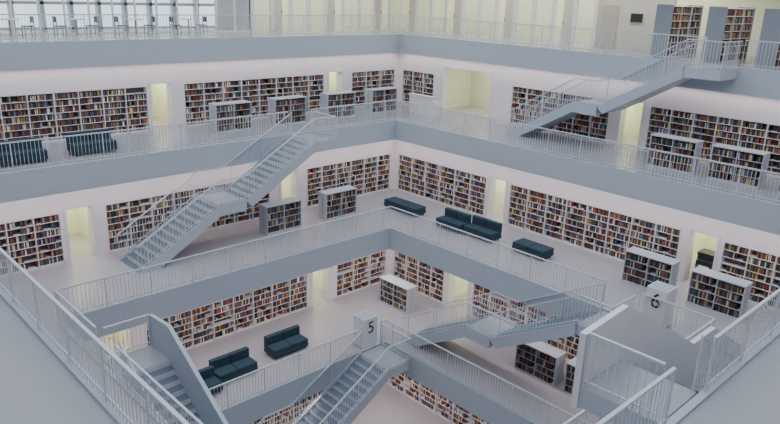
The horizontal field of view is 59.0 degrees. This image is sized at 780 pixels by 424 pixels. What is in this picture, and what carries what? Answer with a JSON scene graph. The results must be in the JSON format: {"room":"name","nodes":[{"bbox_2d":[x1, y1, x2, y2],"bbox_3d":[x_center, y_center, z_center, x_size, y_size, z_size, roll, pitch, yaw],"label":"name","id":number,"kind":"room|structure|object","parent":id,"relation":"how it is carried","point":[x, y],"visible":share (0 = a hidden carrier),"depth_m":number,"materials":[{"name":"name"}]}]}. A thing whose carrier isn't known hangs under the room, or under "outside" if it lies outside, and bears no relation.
{"room":"library","nodes":[
{"label":"library","id":0,"kind":"room"},
{"bbox_2d":[66,208,79,234],"bbox_3d":[-14.080,-0.261,28.720,2.200,2.800,0.100,-14,24,-41],"label":"wall","id":1,"kind":"structure","parent":0,"point":[72,215],"depth_m":29.44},
{"bbox_2d":[78,207,89,238],"bbox_3d":[-12.390,-0.127,28.491,0.100,2.800,2.600,-14,24,-41],"label":"wall","id":2,"kind":"structure","parent":0,"point":[83,217],"depth_m":29.19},
{"bbox_2d":[0,0,217,28],"bbox_3d":[-16.110,-11.312,34.858,48.090,4.070,0.400,-14,24,-41],"label":"facade","id":3,"kind":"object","parent":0,"point":[70,9],"visible":0.31,"depth_m":36.11,"materials":[{"name":"concrete"}]},
{"bbox_2d":[114,330,125,345],"bbox_3d":[-10.786,4.255,28.120,0.100,2.800,2.600,-14,24,-41],"label":"wall","id":4,"kind":"structure","parent":0,"point":[121,337],"depth_m":28.79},
{"bbox_2d":[152,83,167,121],"bbox_3d":[-10.758,-5.738,33.049,0.100,2.800,2.600,-14,24,-41],"label":"wall","id":5,"kind":"structure","parent":0,"point":[159,90],"depth_m":33.54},
{"bbox_2d":[0,139,394,262],"bbox_3d":[-8.508,-0.591,29.996,24.500,3.030,0.450,-14,24,-41],"label":"wall","id":6,"kind":"structure","parent":0,"point":[13,211],"depth_m":28.04,"materials":[{"name":"white paint"}]},
{"bbox_2d":[63,203,98,261],"bbox_3d":[-12.431,0.617,27.160,1.140,2.184,1.430,-14,24,-41],"label":"door frame","id":7,"kind":"structure","parent":6,"relation":"attached to","point":[90,207],"depth_m":26.88,"materials":[{"name":"white paint"}]},
{"bbox_2d":[279,168,298,198],"bbox_3d":[-5.337,-1.208,33.633,1.090,2.184,1.430,-14,24,-41],"label":"door frame","id":8,"kind":"structure","parent":6,"relation":"attached to","point":[294,175],"depth_m":33.45,"materials":[{"name":"white paint"}]},
{"bbox_2d":[0,52,399,130],"bbox_3d":[-10.686,-5.222,31.077,31.300,3.030,0.450,-14,24,-41],"label":"wall","id":9,"kind":"structure","parent":0,"point":[67,79],"depth_m":31.70,"materials":[{"name":"white paint"}]},
{"bbox_2d":[148,80,175,130],"bbox_3d":[-10.799,-4.994,31.718,1.140,2.184,1.430,-14,24,-41],"label":"door frame","id":10,"kind":"structure","parent":9,"relation":"attached to","point":[169,84],"depth_m":31.50,"materials":[{"name":"white paint"}]},
{"bbox_2d":[327,69,342,91],"bbox_3d":[-3.487,-6.875,38.389,1.090,2.184,1.430,-14,24,-41],"label":"door frame","id":11,"kind":"structure","parent":9,"relation":"attached to","point":[339,73],"depth_m":38.10,"materials":[{"name":"white paint"}]},
{"bbox_2d":[87,249,389,355],"bbox_3d":[-6.976,3.810,29.558,19.700,3.030,0.450,-14,24,-41],"label":"wall","id":12,"kind":"structure","parent":0,"point":[333,268],"depth_m":32.38,"materials":[{"name":"white paint"}]},
{"bbox_2d":[100,328,133,357],"bbox_3d":[-10.862,5.009,26.755,1.240,2.184,1.430,-14,24,-41],"label":"door frame","id":13,"kind":"structure","parent":12,"relation":"attached to","point":[130,336],"depth_m":26.67,"materials":[{"name":"white paint"}]},
{"bbox_2d":[311,267,330,306],"bbox_3d":[-3.769,3.184,33.228,1.190,2.184,1.430,-14,24,-41],"label":"door frame","id":14,"kind":"structure","parent":12,"relation":"attached to","point":[327,271],"depth_m":33.20,"materials":[{"name":"white paint"}]},
{"bbox_2d":[281,174,290,198],"bbox_3d":[-5.314,-1.947,34.948,0.100,2.800,2.600,-14,24,-41],"label":"wall","id":15,"kind":"structure","parent":0,"point":[286,183],"depth_m":35.01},
{"bbox_2d":[217,0,399,29],"bbox_3d":[-2.955,-13.780,43.900,16.100,4.000,3.500,-14,24,-41],"label":"wall","id":16,"kind":"structure","parent":0,"point":[224,7],"depth_m":43.46,"materials":[{"name":"white paint"}]},
{"bbox_2d":[313,269,322,289],"bbox_3d":[-3.710,2.435,34.576,0.100,2.800,2.600,-14,24,-41],"label":"wall","id":17,"kind":"structure","parent":0,"point":[318,275],"depth_m":34.64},
{"bbox_2d":[329,72,335,91],"bbox_3d":[-3.465,-7.614,39.704,0.100,2.800,2.600,-14,24,-41],"label":"wall","id":18,"kind":"structure","parent":0,"point":[332,75],"depth_m":39.50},
{"bbox_2d":[103,283,600,423],"bbox_3d":[-0.394,7.809,24.393,23.720,0.974,23.720,-14,24,-41],"label":"floor","id":19,"kind":"structure","parent":0,"point":[323,322],"depth_m":28.15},
{"bbox_2d":[103,314,227,423],"bbox_3d":[-4.519,6.804,17.614,1.590,5.400,9.451,-14,24,-41],"label":"staircase","id":20,"kind":"structure","parent":19,"relation":"on","point":[166,359],"depth_m":19.49,"materials":[{"name":"metal"}]},
{"bbox_2d":[198,365,222,393],"bbox_3d":[-6.915,6.340,25.342,1.300,0.800,0.800,-14,24,-41],"label":"sofa","id":21,"kind":"object","parent":19,"relation":"on","point":[207,373],"visible":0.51,"depth_m":25.53,"materials":[{"name":"blue fabric"}]},
{"bbox_2d":[145,274,307,349],"bbox_3d":[-6.825,4.282,29.790,7.850,2.000,0.350,-14,24,-41],"label":"bookshelf","id":22,"kind":"object","parent":19,"relation":"on","point":[204,324],"visible":0.68,"depth_m":29.94,"materials":[{"name":"white paint"}]},
{"bbox_2d":[209,346,257,382],"bbox_3d":[-6.051,5.949,26.655,1.700,0.800,0.800,-14,24,-41],"label":"sofa","id":23,"kind":"object","parent":19,"relation":"on","point":[234,364],"visible":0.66,"depth_m":26.57,"materials":[{"name":"blue fabric"}]},
{"bbox_2d":[264,324,307,358],"bbox_3d":[-4.299,5.393,28.581,1.700,0.800,0.800,-14,24,-41],"label":"sofa","id":24,"kind":"object","parent":19,"relation":"on","point":[277,344],"visible":1,"depth_m":28.43,"materials":[{"name":"blue fabric"}]},
{"bbox_2d":[336,250,386,297],"bbox_3d":[-1.510,2.914,34.641,3.300,2.000,0.350,-14,24,-41],"label":"bookshelf","id":25,"kind":"object","parent":19,"relation":"on","point":[355,275],"visible":0.82,"depth_m":34.55,"materials":[{"name":"white paint"}]},
{"bbox_2d":[353,310,376,348],"bbox_3d":[-1.053,4.992,29.213,0.720,1.400,0.720,-14,24,-41],"label":"pillar","id":26,"kind":"structure","parent":19,"relation":"on","point":[361,320],"depth_m":28.95,"materials":[{"name":"white paint"}]},
{"bbox_2d":[220,340,539,423],"bbox_3d":[-0.184,7.639,23.285,9.400,0.050,10.020,-14,24,-41],"label":"trim","id":27,"kind":"structure","parent":19,"relation":"on","point":[384,341],"depth_m":26.45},
{"bbox_2d":[209,319,589,423],"bbox_3d":[-0.166,7.121,23.118,9.280,1.040,9.900,-14,24,-41],"label":"balustrade railing","id":28,"kind":"object","parent":27,"relation":"on","point":[383,320],"visible":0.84,"depth_m":26.03,"materials":[{"name":"metal"}]},
{"bbox_2d":[379,274,416,314],"bbox_3d":[0.357,3.917,32.877,0.660,1.300,1.890,-14,24,-41],"label":"bookcase","id":29,"kind":"object","parent":19,"relation":"on","point":[396,293],"visible":1,"depth_m":32.56,"materials":[{"name":"grey paint"}]},
{"bbox_2d":[381,279,406,311],"bbox_3d":[0.338,3.908,32.882,0.540,1.132,1.712,-14,24,-41],"label":"books","id":30,"kind":"object","parent":29,"relation":"on","point":[393,291],"depth_m":32.67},
{"bbox_2d":[393,251,444,303],"bbox_3d":[1.505,3.060,34.527,0.350,2.000,3.500,-14,24,-41],"label":"bookshelf","id":31,"kind":"object","parent":19,"relation":"on","point":[429,280],"visible":0.75,"depth_m":34.35,"materials":[{"name":"white paint"}]},
{"bbox_2d":[402,283,636,348],"bbox_3d":[4.389,4.282,26.523,1.660,5.360,9.425,-14,24,-41],"label":"staircase","id":32,"kind":"structure","parent":19,"relation":"on","point":[491,330],"depth_m":26.02,"materials":[{"name":"metal"}]},
{"bbox_2d":[471,283,578,360],"bbox_3d":[8.445,5.533,27.618,0.350,2.000,13.100,-14,24,-41],"label":"bookshelf","id":33,"kind":"object","parent":19,"relation":"on","point":[569,345],"visible":0.18,"depth_m":30.37,"materials":[{"name":"white paint"}]},
{"bbox_2d":[514,341,565,386],"bbox_3d":[5.923,5.901,27.337,0.660,1.300,1.890,-14,24,-41],"label":"bookcase","id":34,"kind":"object","parent":19,"relation":"on","point":[543,362],"visible":0.95,"depth_m":27.01,"materials":[{"name":"grey paint"}]},
{"bbox_2d":[516,344,555,382],"bbox_3d":[5.912,5.894,27.332,0.540,1.135,1.736,-14,24,-41],"label":"books","id":35,"kind":"object","parent":34,"relation":"on","point":[537,361],"depth_m":27.10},
{"bbox_2d":[563,357,576,396],"bbox_3d":[7.504,6.464,25.763,0.660,1.300,1.890,-14,24,-41],"label":"bookcase","id":36,"kind":"object","parent":19,"relation":"on","point":[571,364],"visible":0.11,"depth_m":26.10,"materials":[{"name":"grey paint"}]},
{"bbox_2d":[565,365,574,393],"bbox_3d":[7.470,6.449,25.781,0.540,1.134,1.673,-14,24,-41],"label":"books","id":37,"kind":"object","parent":36,"relation":"on","point":[570,369],"depth_m":26.09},
{"bbox_2d":[0,103,779,423],"bbox_3d":[-0.107,0.069,22.349,34.720,0.974,34.720,-14,24,-41],"label":"floor","id":38,"kind":"structure","parent":0,"point":[36,387],"depth_m":25.83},
{"bbox_2d":[0,137,48,164],"bbox_3d":[-13.569,-2.124,24.765,2.200,0.800,0.800,-14,24,-41],"label":"sofa","id":39,"kind":"object","parent":38,"relation":"on","point":[36,145],"visible":0.84,"depth_m":24.90,"materials":[{"name":"blue fabric"}]},
{"bbox_2d":[0,86,149,142],"bbox_3d":[-15.597,-3.447,26.690,12.900,2.000,0.350,-14,24,-41],"label":"bookshelf","id":40,"kind":"object","parent":38,"relation":"on","point":[47,115],"visible":0.89,"depth_m":28.66,"materials":[{"name":"white paint"}]},
{"bbox_2d":[65,128,117,155],"bbox_3d":[-11.601,-2.715,26.822,1.700,0.800,0.800,-14,24,-41],"label":"sofa","id":41,"kind":"object","parent":38,"relation":"on","point":[105,136],"visible":0.91,"depth_m":26.68,"materials":[{"name":"blue fabric"}]},
{"bbox_2d":[208,100,251,133],"bbox_3d":[-7.317,-4.390,31.696,1.890,1.300,0.660,-14,24,-41],"label":"bookcase","id":42,"kind":"object","parent":38,"relation":"on","point":[239,108],"visible":0.89,"depth_m":31.41,"materials":[{"name":"grey paint"}]},
{"bbox_2d":[216,103,249,130],"bbox_3d":[-7.319,-4.392,31.678,1.724,1.135,0.540,-14,24,-41],"label":"books","id":43,"kind":"object","parent":42,"relation":"on","point":[223,110],"depth_m":31.47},
{"bbox_2d":[183,74,323,126],"bbox_3d":[-6.671,-5.744,34.835,8.200,2.000,0.350,-14,24,-41],"label":"bookshelf","id":44,"kind":"object","parent":38,"relation":"on","point":[197,96],"visible":0.79,"depth_m":34.39,"materials":[{"name":"white paint"}]},
{"bbox_2d":[267,95,306,126],"bbox_3d":[-5.031,-4.978,33.782,1.890,1.300,0.660,-14,24,-41],"label":"bookcase","id":45,"kind":"object","parent":38,"relation":"on","point":[294,104],"visible":0.91,"depth_m":33.51,"materials":[{"name":"grey paint"}]},
{"bbox_2d":[276,98,303,123],"bbox_3d":[-5.028,-4.981,33.769,1.738,1.134,0.540,-14,24,-41],"label":"books","id":46,"kind":"object","parent":45,"relation":"on","point":[295,106],"depth_m":33.64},
{"bbox_2d":[320,90,355,119],"bbox_3d":[-2.708,-5.575,35.901,1.890,1.300,0.660,-14,24,-41],"label":"bookcase","id":47,"kind":"object","parent":38,"relation":"on","point":[337,98],"visible":0.9,"depth_m":35.61,"materials":[{"name":"grey paint"}]},
{"bbox_2d":[328,93,351,116],"bbox_3d":[-2.721,-5.575,35.875,1.697,1.135,0.540,-14,24,-41],"label":"books","id":48,"kind":"object","parent":47,"relation":"on","point":[334,99],"depth_m":35.67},
{"bbox_2d":[351,69,394,107],"bbox_3d":[-1.065,-7.186,39.951,3.350,2.000,0.350,-14,24,-41],"label":"bookshelf","id":49,"kind":"object","parent":38,"relation":"on","point":[361,81],"visible":0.52,"depth_m":39.57,"materials":[{"name":"white paint"}]},
{"bbox_2d":[364,87,397,113],"bbox_3d":[-0.495,-6.145,37.921,1.890,1.300,0.660,-14,24,-41],"label":"bookcase","id":50,"kind":"object","parent":38,"relation":"on","point":[381,93],"visible":0.85,"depth_m":37.57,"materials":[{"name":"grey paint"}]},
{"bbox_2d":[372,90,393,112],"bbox_3d":[-0.505,-6.145,37.897,1.704,1.134,0.540,-14,24,-41],"label":"books","id":51,"kind":"object","parent":50,"relation":"on","point":[377,95],"depth_m":37.68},
{"bbox_2d":[0,119,779,423],"bbox_3d":[0.035,-0.099,21.225,21.520,0.050,21.950,-14,24,-41],"label":"trim","id":52,"kind":"structure","parent":38,"relation":"on","point":[679,415],"depth_m":13.27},
{"bbox_2d":[0,100,779,423],"bbox_3d":[0.054,-0.617,21.058,21.400,1.040,21.830,-14,24,-41],"label":"balustrade railing","id":53,"kind":"object","parent":52,"relation":"on","point":[147,389],"visible":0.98,"depth_m":12.97,"materials":[{"name":"metal"}]},
{"bbox_2d":[401,70,433,104],"bbox_3d":[1.712,-7.159,40.177,0.350,2.000,2.550,-14,24,-41],"label":"bookshelf","id":54,"kind":"object","parent":38,"relation":"on","point":[412,81],"visible":0.74,"depth_m":40.15,"materials":[{"name":"white paint"}]},
{"bbox_2d":[408,93,440,117],"bbox_3d":[1.895,-5.867,37.570,0.800,1.150,1.800,-14,24,-41],"label":"reception desk","id":55,"kind":"object","parent":38,"relation":"on","point":[424,99],"visible":0.94,"depth_m":37.20,"materials":[{"name":"white paint"}]},
{"bbox_2d":[509,86,608,142],"bbox_3d":[8.240,-4.832,33.679,0.350,2.000,5.550,-14,24,-41],"label":"bookshelf","id":56,"kind":"object","parent":38,"relation":"on","point":[596,126],"visible":0.6,"depth_m":33.51,"materials":[{"name":"white paint"}]},
{"bbox_2d":[505,38,742,135],"bbox_3d":[9.587,-5.060,30.009,1.710,5.360,9.625,-14,24,-41],"label":"staircase","id":57,"kind":"structure","parent":38,"relation":"on","point":[595,106],"depth_m":28.84,"materials":[{"name":"metal"}]},
{"bbox_2d":[646,133,703,174],"bbox_3d":[11.288,-2.324,27.369,0.660,1.300,1.890,-14,24,-41],"label":"bookcase","id":58,"kind":"object","parent":38,"relation":"on","point":[658,141],"visible":0.82,"depth_m":27.11,"materials":[{"name":"grey paint"}]},
{"bbox_2d":[644,106,779,177],"bbox_3d":[14.441,-2.622,27.506,0.350,2.000,8.700,-14,24,-41],"label":"bookshelf","id":59,"kind":"object","parent":38,"relation":"on","point":[711,129],"visible":0.57,"depth_m":28.33,"materials":[{"name":"white paint"}]},
{"bbox_2d":[707,143,771,188],"bbox_3d":[12.971,-1.724,25.693,0.660,1.300,1.890,-14,24,-41],"label":"bookcase","id":60,"kind":"object","parent":38,"relation":"on","point":[736,155],"visible":0.91,"depth_m":25.44,"materials":[{"name":"grey paint"}]},
{"bbox_2d":[0,188,779,423],"bbox_3d":[-0.248,3.911,23.458,28.150,0.974,28.150,-14,24,-41],"label":"floor","id":61,"kind":"structure","parent":0,"point":[85,267],"depth_m":27.28,"materials":[{"name":"paint"}]},
{"bbox_2d":[0,214,65,277],"bbox_3d":[-14.617,1.492,24.517,5.600,2.000,0.350,-14,24,-41],"label":"bookshelf","id":62,"kind":"object","parent":61,"relation":"on","point":[34,243],"visible":0.91,"depth_m":25.65,"materials":[{"name":"white paint"}]},
{"bbox_2d":[105,182,269,252],"bbox_3d":[-8.557,-0.068,30.046,7.700,2.000,0.350,-14,24,-41],"label":"bookshelf","id":63,"kind":"object","parent":61,"relation":"on","point":[119,216],"visible":0.48,"depth_m":28.52,"materials":[{"name":"white paint"}]},
{"bbox_2d":[117,111,336,273],"bbox_3d":[-6.494,-1.049,28.800,9.425,5.360,1.830,-14,24,-41],"label":"staircase","id":64,"kind":"structure","parent":61,"relation":"on","point":[165,242],"depth_m":28.34,"materials":[{"name":"metal"}]},
{"bbox_2d":[258,197,301,235],"bbox_3d":[-4.899,0.171,30.861,1.890,1.300,0.660,-14,24,-41],"label":"bookcase","id":65,"kind":"object","parent":61,"relation":"on","point":[281,215],"visible":1,"depth_m":30.57,"materials":[{"name":"grey paint"}]},
{"bbox_2d":[267,202,298,232],"bbox_3d":[-4.899,0.169,30.845,1.730,1.133,0.539,-14,24,-41],"label":"books","id":66,"kind":"object","parent":65,"relation":"on","point":[281,216],"depth_m":30.63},
{"bbox_2d":[318,185,356,220],"bbox_3d":[-2.504,-0.445,33.046,1.890,1.300,0.660,-14,24,-41],"label":"bookcase","id":67,"kind":"object","parent":61,"relation":"on","point":[338,202],"visible":1,"depth_m":32.73,"materials":[{"name":"grey paint"}]},
{"bbox_2d":[327,190,353,217],"bbox_3d":[-2.510,-0.446,33.024,1.712,1.134,0.540,-14,24,-41],"label":"books","id":68,"kind":"object","parent":67,"relation":"on","point":[340,203],"depth_m":32.82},
{"bbox_2d":[307,154,390,207],"bbox_3d":[-2.153,-1.715,35.890,5.650,2.000,0.350,-14,24,-41],"label":"bookshelf","id":69,"kind":"object","parent":61,"relation":"on","point":[370,175],"visible":0.87,"depth_m":35.89,"materials":[{"name":"white paint"}]},
{"bbox_2d":[56,227,690,423],"bbox_3d":[-0.272,3.892,21.856,14.780,0.050,14.780,-14,24,-41],"label":"trim","id":70,"kind":"structure","parent":61,"relation":"on","point":[387,228],"depth_m":25.35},
{"bbox_2d":[54,206,715,423],"bbox_3d":[-0.253,3.373,21.689,14.660,1.040,14.660,-14,24,-41],"label":"balustrade railing","id":71,"kind":"object","parent":70,"relation":"on","point":[76,312],"visible":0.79,"depth_m":24.49,"materials":[{"name":"metal"}]},
{"bbox_2d":[384,196,425,214],"bbox_3d":[0.728,-0.260,34.239,0.800,0.440,2.200,-14,24,-41],"label":"upholstered bench","id":72,"kind":"object","parent":61,"relation":"on","point":[397,202],"visible":0.83,"depth_m":33.92,"materials":[{"name":"blue fabric"}]},
{"bbox_2d":[397,154,486,216],"bbox_3d":[2.650,-1.469,35.664,0.350,2.000,6.100,-14,24,-41],"label":"bookshelf","id":73,"kind":"object","parent":61,"relation":"on","point":[464,191],"visible":0.98,"depth_m":35.44,"materials":[{"name":"white paint"}]},
{"bbox_2d":[436,207,471,233],"bbox_3d":[2.929,0.396,31.860,0.800,0.800,1.500,-14,24,-41],"label":"sofa","id":74,"kind":"object","parent":61,"relation":"on","point":[454,218],"visible":0.76,"depth_m":31.75,"materials":[{"name":"blue fabric"}]},
{"bbox_2d":[463,215,501,242],"bbox_3d":[4.137,0.759,30.865,0.800,0.800,1.600,-14,24,-41],"label":"sofa","id":75,"kind":"object","parent":61,"relation":"on","point":[480,226],"visible":0.9,"depth_m":30.69,"materials":[{"name":"blue fabric"}]},
{"bbox_2d":[512,238,553,260],"bbox_3d":[6.022,1.583,29.106,0.800,0.440,1.600,-14,24,-41],"label":"upholstered bench","id":76,"kind":"object","parent":61,"relation":"on","point":[540,250],"visible":0.8,"depth_m":28.83,"materials":[{"name":"blue fabric"}]},
{"bbox_2d":[507,184,681,261],"bbox_3d":[8.525,0.625,29.816,0.350,2.000,8.200,-14,24,-41],"label":"bookshelf","id":77,"kind":"object","parent":61,"relation":"on","point":[596,230],"visible":0.91,"depth_m":29.73,"materials":[{"name":"white paint"}]},
{"bbox_2d":[621,246,680,289],"bbox_3d":[9.842,2.240,26.088,0.660,1.300,1.890,-14,24,-41],"label":"bookcase","id":78,"kind":"object","parent":61,"relation":"on","point":[642,268],"visible":0.89,"depth_m":25.94,"materials":[{"name":"grey paint"}]},
{"bbox_2d":[623,252,669,286],"bbox_3d":[9.816,2.228,26.097,0.540,1.135,1.697,-14,24,-41],"label":"books","id":79,"kind":"object","parent":78,"relation":"on","point":[640,269],"depth_m":25.98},
{"bbox_2d":[570,304,745,423],"bbox_3d":[7.188,3.812,15.162,9.651,5.400,1.590,-14,24,-41],"label":"staircase","id":80,"kind":"structure","parent":61,"relation":"on","point":[624,351],"depth_m":12.25,"materials":[{"name":"metal"}]},
{"bbox_2d":[643,280,677,326],"bbox_3d":[9.030,3.118,23.102,0.720,1.400,0.720,-14,24,-41],"label":"pillar","id":81,"kind":"structure","parent":61,"relation":"on","point":[667,292],"depth_m":22.84,"materials":[{"name":"white paint"}]},
{"bbox_2d":[695,248,714,269],"bbox_3d":[12.402,2.116,27.007,0.720,1.140,0.700,-14,24,-41],"label":"photocopier","id":82,"kind":"object","parent":61,"relation":"on","point":[705,257],"visible":0.32,"depth_m":26.80,"materials":[{"name":"plastic"}]},
{"bbox_2d":[686,266,752,319],"bbox_3d":[11.594,2.864,24.344,0.660,1.300,1.890,-14,24,-41],"label":"bookcase","id":83,"kind":"object","parent":61,"relation":"on","point":[716,292],"visible":1,"depth_m":24.11,"materials":[{"name":"grey paint"}]},
{"bbox_2d":[688,273,743,317],"bbox_3d":[11.576,2.855,24.346,0.540,1.134,1.717,-14,24,-41],"label":"books","id":84,"kind":"object","parent":83,"relation":"on","point":[722,294],"depth_m":24.13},
{"bbox_2d":[718,242,779,311],"bbox_3d":[14.332,2.694,24.036,0.350,2.000,5.500,-14,24,-41],"label":"bookshelf","id":85,"kind":"object","parent":61,"relation":"on","point":[762,269],"visible":0.77,"depth_m":25.01,"materials":[{"name":"white paint"}]},
{"bbox_2d":[0,26,779,98],"bbox_3d":[-0.013,-3.234,19.564,48.000,0.970,48.000,-14,24,-41],"label":"floor","id":86,"kind":"structure","parent":0,"point":[759,83],"depth_m":31.99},
{"bbox_2d":[249,0,400,31],"bbox_3d":[-3.351,-12.894,41.262,11.700,3.900,0.240,-14,24,-41],"label":"wall","id":87,"kind":"structure","parent":86,"relation":"on","point":[275,6],"depth_m":41.15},
{"bbox_2d":[1,0,250,34],"bbox_3d":[-17.503,-9.205,28.364,27.570,3.800,0.100,-14,24,-41],"label":"window","id":88,"kind":"structure","parent":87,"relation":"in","point":[111,1],"depth_m":33.05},
{"bbox_2d":[0,34,779,71],"bbox_3d":[0.004,-3.720,19.408,30.480,0.050,30.480,-14,24,-41],"label":"trim","id":89,"kind":"structure","parent":86,"relation":"on","point":[367,34],"depth_m":30.95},
{"bbox_2d":[0,14,779,69],"bbox_3d":[0.023,-4.238,19.241,30.360,1.040,30.360,-14,24,-41],"label":"balustrade railing","id":90,"kind":"object","parent":89,"relation":"on","point":[348,32],"visible":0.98,"depth_m":30.79,"materials":[{"name":"metal"}]},
{"bbox_2d":[400,0,600,46],"bbox_3d":[5.770,-12.204,40.145,0.240,3.900,14.400,-14,24,-41],"label":"wall","id":91,"kind":"structure","parent":86,"relation":"on","point":[571,7],"depth_m":39.34,"materials":[{"name":"white paint"}]},
{"bbox_2d":[650,4,703,56],"bbox_3d":[13.138,-8.304,31.546,3.050,2.250,0.760,-14,24,-41],"label":"bookshelf","id":92,"kind":"object","parent":86,"relation":"on","point":[669,19],"visible":0.82,"depth_m":30.88,"materials":[{"name":"white paint"}]},
{"bbox_2d":[667,7,699,55],"bbox_3d":[13.123,-8.267,31.543,2.871,2.119,0.660,-14,24,-41],"label":"books","id":93,"kind":"object","parent":92,"relation":"on","point":[680,20],"depth_m":31.23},
{"bbox_2d":[701,6,755,62],"bbox_3d":[14.719,-7.741,29.972,3.050,2.250,0.760,-14,24,-41],"label":"bookshelf","id":94,"kind":"object","parent":86,"relation":"on","point":[725,24],"visible":0.84,"depth_m":29.25,"materials":[{"name":"white paint"}]},
{"bbox_2d":[719,9,752,61],"bbox_3d":[14.704,-7.704,29.971,2.872,2.119,0.660,-14,24,-41],"label":"books","id":95,"kind":"object","parent":94,"relation":"on","point":[734,24],"depth_m":29.68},
{"bbox_2d":[754,9,779,67],"bbox_3d":[16.230,-7.202,28.468,3.050,2.250,0.760,-14,24,-41],"label":"bookshelf","id":96,"kind":"object","parent":86,"relation":"on","point":[770,30],"visible":0.87,"depth_m":27.48,"materials":[{"name":"white paint"}]},
{"bbox_2d":[775,44,779,66],"bbox_3d":[16.210,-7.164,28.461,2.857,2.120,0.660,-14,24,-41],"label":"books","id":97,"kind":"object","parent":96,"relation":"on","point":[776,45],"depth_m":27.62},
{"bbox_2d":[351,384,450,423],"bbox_3d":[-0.553,11.669,24.357,18.000,0.300,18.000,-14,24,-41],"label":"floor","id":98,"kind":"structure","parent":0,"point":[388,406],"depth_m":31.66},
{"bbox_2d":[250,390,323,423],"bbox_3d":[-5.429,8.734,29.176,13.400,2.000,0.350,-14,24,-41],"label":"bookshelf","id":99,"kind":"object","parent":98,"relation":"on","point":[288,412],"visible":0.1,"depth_m":30.15,"materials":[{"name":"white paint"}]},
{"bbox_2d":[257,324,410,423],"bbox_3d":[-3.256,8.305,26.227,9.425,5.360,1.780,-14,24,-41],"label":"staircase","id":100,"kind":"structure","parent":98,"relation":"on","point":[351,391],"depth_m":27.44,"materials":[{"name":"metal"}]},
{"bbox_2d":[389,373,488,423],"bbox_3d":[4.694,9.151,29.019,0.350,2.000,13.400,-14,24,-41],"label":"bookshelf","id":101,"kind":"object","parent":98,"relation":"on","point":[429,399],"visible":0.39,"depth_m":31.70,"materials":[{"name":"white paint"}]},
{"bbox_2d":[390,249,472,315],"bbox_3d":[6.799,4.424,29.200,0.450,3.030,19.270,-14,24,-41],"label":"wall","id":102,"kind":"structure","parent":0,"point":[391,251],"depth_m":33.17,"materials":[{"name":"white paint"}]},
{"bbox_2d":[446,273,469,315],"bbox_3d":[3.724,3.525,33.011,1.430,2.184,1.390,-14,24,-41],"label":"door frame","id":103,"kind":"structure","parent":102,"relation":"attached to","point":[451,279],"depth_m":33.11,"materials":[{"name":"white paint"}]},
{"bbox_2d":[448,68,471,107],"bbox_3d":[3.855,-7.486,40.130,2.600,2.800,0.100,-14,24,-41],"label":"wall","id":104,"kind":"structure","parent":0,"point":[459,93],"depth_m":40.37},
{"bbox_2d":[455,276,467,295],"bbox_3d":[3.700,2.751,34.428,2.600,2.800,0.100,-14,24,-41],"label":"wall","id":105,"kind":"structure","parent":0,"point":[461,285],"depth_m":34.54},
{"bbox_2d":[470,71,490,108],"bbox_3d":[6.381,-7.187,39.485,0.100,2.800,4.600,-14,24,-41],"label":"wall","id":106,"kind":"structure","parent":0,"point":[480,82],"depth_m":40.56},
{"bbox_2d":[494,179,505,210],"bbox_3d":[5.670,-1.484,34.745,2.600,2.800,0.100,-14,24,-41],"label":"wall","id":107,"kind":"structure","parent":0,"point":[500,184],"depth_m":34.78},
{"bbox_2d":[394,140,779,279],"bbox_3d":[8.690,0.161,29.596,0.450,3.030,24.100,-14,24,-41],"label":"wall","id":108,"kind":"structure","parent":0,"point":[746,237],"depth_m":28.70,"materials":[{"name":"white paint"}]},
{"bbox_2d":[485,175,507,223],"bbox_3d":[5.608,-0.741,33.413,1.430,2.184,1.140,-14,24,-41],"label":"door frame","id":109,"kind":"structure","parent":108,"relation":"attached to","point":[492,179],"depth_m":33.29,"materials":[{"name":"white paint"}]},
{"bbox_2d":[680,228,720,280],"bbox_3d":[12.325,1.653,26.727,1.430,2.184,1.190,-14,24,-41],"label":"door frame","id":110,"kind":"structure","parent":108,"relation":"attached to","point":[692,232],"depth_m":26.56,"materials":[{"name":"white paint"}]},
{"bbox_2d":[398,52,779,150],"bbox_3d":[11.283,-4.271,30.593,0.450,3.030,30.870,-14,24,-41],"label":"wall","id":111,"kind":"structure","parent":0,"point":[766,110],"depth_m":31.89,"materials":[{"name":"white paint"}]},
{"bbox_2d":[441,65,493,120],"bbox_3d":[4.287,-6.543,37.612,0.500,2.564,3.540,-14,24,-41],"label":"door frame","id":112,"kind":"structure","parent":111,"relation":"attached to","point":[446,69],"depth_m":38.51,"materials":[{"name":"white paint"}]},
{"bbox_2d":[615,101,645,149],"bbox_3d":[11.266,-4.080,31.360,1.430,2.184,1.190,-14,24,-41],"label":"door frame","id":113,"kind":"structure","parent":111,"relation":"attached to","point":[622,113],"depth_m":31.30,"materials":[{"name":"white paint"}]},
{"bbox_2d":[405,0,779,55],"bbox_3d":[15.887,-9.372,32.317,3.340,4.000,46.600,-14,24,-41],"label":"wall","id":114,"kind":"structure","parent":0,"point":[613,14],"depth_m":35.22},
{"bbox_2d":[630,13,642,22],"bbox_3d":[12.117,-9.524,33.884,0.080,0.430,0.660,-14,24,-41],"label":"wall screen","id":115,"kind":"object","parent":114,"relation":"attached to","point":[635,18],"visible":1,"depth_m":33.86,"materials":[{"name":"plastic"}]},
{"bbox_2d":[623,103,642,139],"bbox_3d":[11.311,-4.829,32.708,2.600,2.800,0.100,-14,24,-41],"label":"wall","id":116,"kind":"structure","parent":0,"point":[633,114],"depth_m":33.20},
{"bbox_2d":[690,232,706,265],"bbox_3d":[12.369,0.904,28.076,2.600,2.800,0.100,-14,24,-41],"label":"wall","id":117,"kind":"structure","parent":0,"point":[700,240],"depth_m":28.62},
{"bbox_2d":[705,235,717,250],"bbox_3d":[14.088,0.915,28.234,0.100,2.800,2.250,-14,24,-41],"label":"wall","id":118,"kind":"structure","parent":0,"point":[711,242],"depth_m":28.93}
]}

